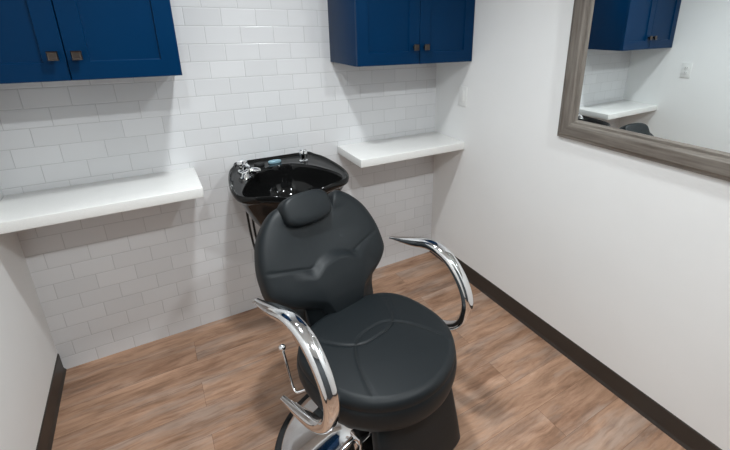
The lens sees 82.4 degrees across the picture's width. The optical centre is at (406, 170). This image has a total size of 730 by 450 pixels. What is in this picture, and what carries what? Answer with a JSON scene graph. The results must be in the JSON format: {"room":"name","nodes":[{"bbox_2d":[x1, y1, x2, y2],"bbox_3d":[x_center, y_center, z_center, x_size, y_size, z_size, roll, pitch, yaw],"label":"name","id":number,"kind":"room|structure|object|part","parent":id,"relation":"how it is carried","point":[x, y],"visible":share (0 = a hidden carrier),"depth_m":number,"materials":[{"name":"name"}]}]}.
{"room":"salon","nodes":[
{"label":"salon","id":0,"kind":"room"},
{"bbox_2d":[0,186,57,449],"bbox_3d":[-0.774,0.260,0.180,0.100,2.520,3.400,-11,23,-30],"label":"wall","id":1,"kind":"structure","parent":0,"point":[28,352],"depth_m":1.56,"materials":[{"name":"paint"}]},
{"bbox_2d":[36,354,66,449],"bbox_3d":[-0.736,1.391,0.610,0.013,0.102,3.400,-11,23,-30],"label":"baseboard","id":2,"kind":"structure","parent":1,"relation":"attached to","point":[48,426],"depth_m":1.73,"materials":[{"name":"grey rubber"}]},
{"bbox_2d":[0,0,436,368],"bbox_3d":[-0.749,-0.430,2.140,2.342,2.520,0.100,-11,23,-30],"label":"wall","id":3,"kind":"structure","parent":0,"point":[258,79],"depth_m":2.04,"materials":[{"name":"tile"}]},
{"bbox_2d":[0,0,181,83],"bbox_3d":[-1.233,-0.717,1.426,0.682,0.771,0.364,-11,23,-30],"label":"upper cabinet","id":4,"kind":"object","parent":3,"relation":"attached to","point":[41,40],"visible":1,"depth_m":1.42,"materials":[{"name":"blue paint"}]},
{"bbox_3d":[-1.301,-0.647,1.224,0.339,0.769,0.020,-11,23,-30],"label":"door","id":5,"kind":"part","parent":4,"relation":"part of","materials":[{"name":"blue paint"}]},
{"bbox_3d":[-1.173,-0.380,1.375,0.030,0.030,0.027,-11,23,-30],"label":"knob","id":6,"kind":"part","parent":4,"relation":"part of","materials":[{"name":"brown metal"}]},
{"bbox_3d":[-1.119,-0.391,1.407,0.030,0.030,0.027,-11,23,-30],"label":"knob","id":7,"kind":"part","parent":4,"relation":"part of","materials":[{"name":"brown metal"}]},
{"bbox_3d":[-1.011,-0.705,1.395,0.339,0.769,0.020,-11,23,-30],"label":"door","id":8,"kind":"part","parent":4,"relation":"part of","materials":[{"name":"blue paint"}]},
{"bbox_2d":[0,167,203,233],"bbox_3d":[-1.254,0.107,1.738,0.697,0.045,0.314,-11,23,-30],"label":"floating shelf","id":9,"kind":"object","parent":3,"relation":"attached to","point":[34,209],"visible":1,"depth_m":1.67,"materials":[{"name":"white stone"}]},
{"bbox_2d":[228,148,348,247],"bbox_3d":[-0.597,0.259,2.131,0.547,0.670,0.467,-11,23,-30],"label":"basin","id":10,"kind":"object","parent":3,"relation":"attached to","point":[260,185],"visible":0.63,"depth_m":2.12,"materials":[{"name":"black ceramic"}]},
{"bbox_2d":[337,131,463,167],"bbox_3d":[-0.028,-0.137,2.463,0.692,0.045,0.314,-11,23,-30],"label":"floating shelf","id":11,"kind":"object","parent":3,"relation":"attached to","point":[389,150],"visible":1,"depth_m":2.39,"materials":[{"name":"white stone"}]},
{"bbox_2d":[327,0,474,66],"bbox_3d":[-0.013,-0.960,2.146,0.707,0.771,0.364,-11,23,-30],"label":"upper cabinet","id":12,"kind":"object","parent":3,"relation":"attached to","point":[362,33],"visible":1,"depth_m":2.07,"materials":[{"name":"blue paint"}]},
{"bbox_3d":[-0.087,-0.889,1.941,0.351,0.769,0.020,-11,23,-30],"label":"door","id":13,"kind":"part","parent":12,"relation":"part of","materials":[{"name":"blue paint"}]},
{"bbox_3d":[0.046,-0.623,2.095,0.030,0.030,0.027,-11,23,-30],"label":"knob","id":14,"kind":"part","parent":12,"relation":"part of","materials":[{"name":"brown metal"}]},
{"bbox_3d":[0.101,-0.634,2.127,0.030,0.030,0.027,-11,23,-30],"label":"knob","id":15,"kind":"part","parent":12,"relation":"part of","materials":[{"name":"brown metal"}]},
{"bbox_3d":[0.214,-0.949,2.119,0.351,0.769,0.020,-11,23,-30],"label":"door","id":16,"kind":"part","parent":12,"relation":"part of","materials":[{"name":"blue paint"}]},
{"bbox_2d":[52,252,685,449],"bbox_3d":[0.166,1.306,1.177,2.342,0.100,3.600,-11,23,-30],"label":"floor","id":17,"kind":"structure","parent":0,"point":[220,384],"depth_m":1.88,"materials":[{"name":"brown wood"}]},
{"bbox_2d":[252,189,472,449],"bbox_3d":[-0.195,0.612,1.547,0.799,0.956,0.716,19,26,41],"label":"salon chair","id":18,"kind":"object","parent":17,"relation":"on","point":[377,371],"visible":1,"depth_m":1.49,"materials":[{"name":"black leather"}]},
{"bbox_3d":[-0.431,0.613,1.436,0.026,0.026,0.026,19,26,41],"label":"knob","id":19,"kind":"part","parent":18,"relation":"part of","materials":[{"name":"silver metal"}]},
{"bbox_3d":[-0.365,0.699,1.429,0.152,0.147,0.045,5,20,13],"label":"recline lever","id":20,"kind":"part","parent":18,"relation":"part of","materials":[{"name":"silver metal"}]},
{"bbox_3d":[-0.349,0.609,1.281,0.437,0.414,0.049,19,26,41],"label":"armrest","id":21,"kind":"part","parent":18,"relation":"part of","materials":[{"name":"silver metal"}]},
{"bbox_3d":[-0.332,0.620,1.535,0.226,0.218,0.008,19,26,41],"label":"hinge plate","id":22,"kind":"part","parent":18,"relation":"part of","materials":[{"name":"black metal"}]},
{"bbox_3d":[-0.327,0.379,1.687,0.314,0.513,0.552,19,26,41],"label":"backrest","id":23,"kind":"part","parent":18,"relation":"part of","materials":[{"name":"black leather"}]},
{"bbox_3d":[-0.179,1.004,1.634,0.620,0.129,0.620,19,26,41],"label":"plate","id":24,"kind":"part","parent":18,"relation":"part of","materials":[{"name":"silver metal"}]},
{"bbox_3d":[-0.090,0.648,1.471,0.532,0.146,0.532,19,26,41],"label":"seat","id":25,"kind":"part","parent":18,"relation":"part of","materials":[{"name":"black leather"}]},
{"bbox_3d":[0.086,0.465,1.698,0.437,0.414,0.049,19,26,41],"label":"armrest","id":26,"kind":"part","parent":18,"relation":"part of","materials":[{"name":"silver metal"}]},
{"bbox_2d":[431,0,729,449],"bbox_3d":[1.128,-0.119,1.304,0.100,2.520,3.400,-11,23,-30],"label":"wall","id":27,"kind":"structure","parent":0,"point":[627,257],"depth_m":1.90,"materials":[{"name":"paint"}]},
{"bbox_2d":[458,85,466,106],"bbox_3d":[0.327,-0.439,2.442,0.009,0.116,0.072,-11,23,-30],"label":"light switch","id":28,"kind":"object","parent":27,"relation":"attached to","point":[462,98],"visible":1,"depth_m":2.44,"materials":[{"name":"white plastic"}]},
{"bbox_2d":[429,251,721,449],"bbox_3d":[1.070,1.031,1.677,0.013,0.102,3.400,-11,23,-30],"label":"baseboard","id":29,"kind":"structure","parent":27,"relation":"attached to","point":[663,419],"depth_m":1.94,"materials":[{"name":"grey rubber"}]},
{"bbox_2d":[557,0,729,181],"bbox_3d":[0.956,-0.499,1.332,0.028,1.024,1.004,-12,23,-30],"label":"wall mirror","id":30,"kind":"object","parent":27,"relation":"attached to","point":[644,79],"visible":1,"depth_m":1.50,"materials":[{"name":"mirror"}]},
{"bbox_3d":[0.715,-0.629,1.696,0.028,1.024,0.092,-12,23,-30],"label":"frame","id":31,"kind":"part","parent":30,"relation":"part of","materials":[{"name":"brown wood"}]},
{"bbox_3d":[0.955,-0.060,1.488,0.028,0.092,1.004,-12,23,-30],"label":"frame","id":32,"kind":"part","parent":30,"relation":"part of","materials":[{"name":"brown wood"}]}
]}

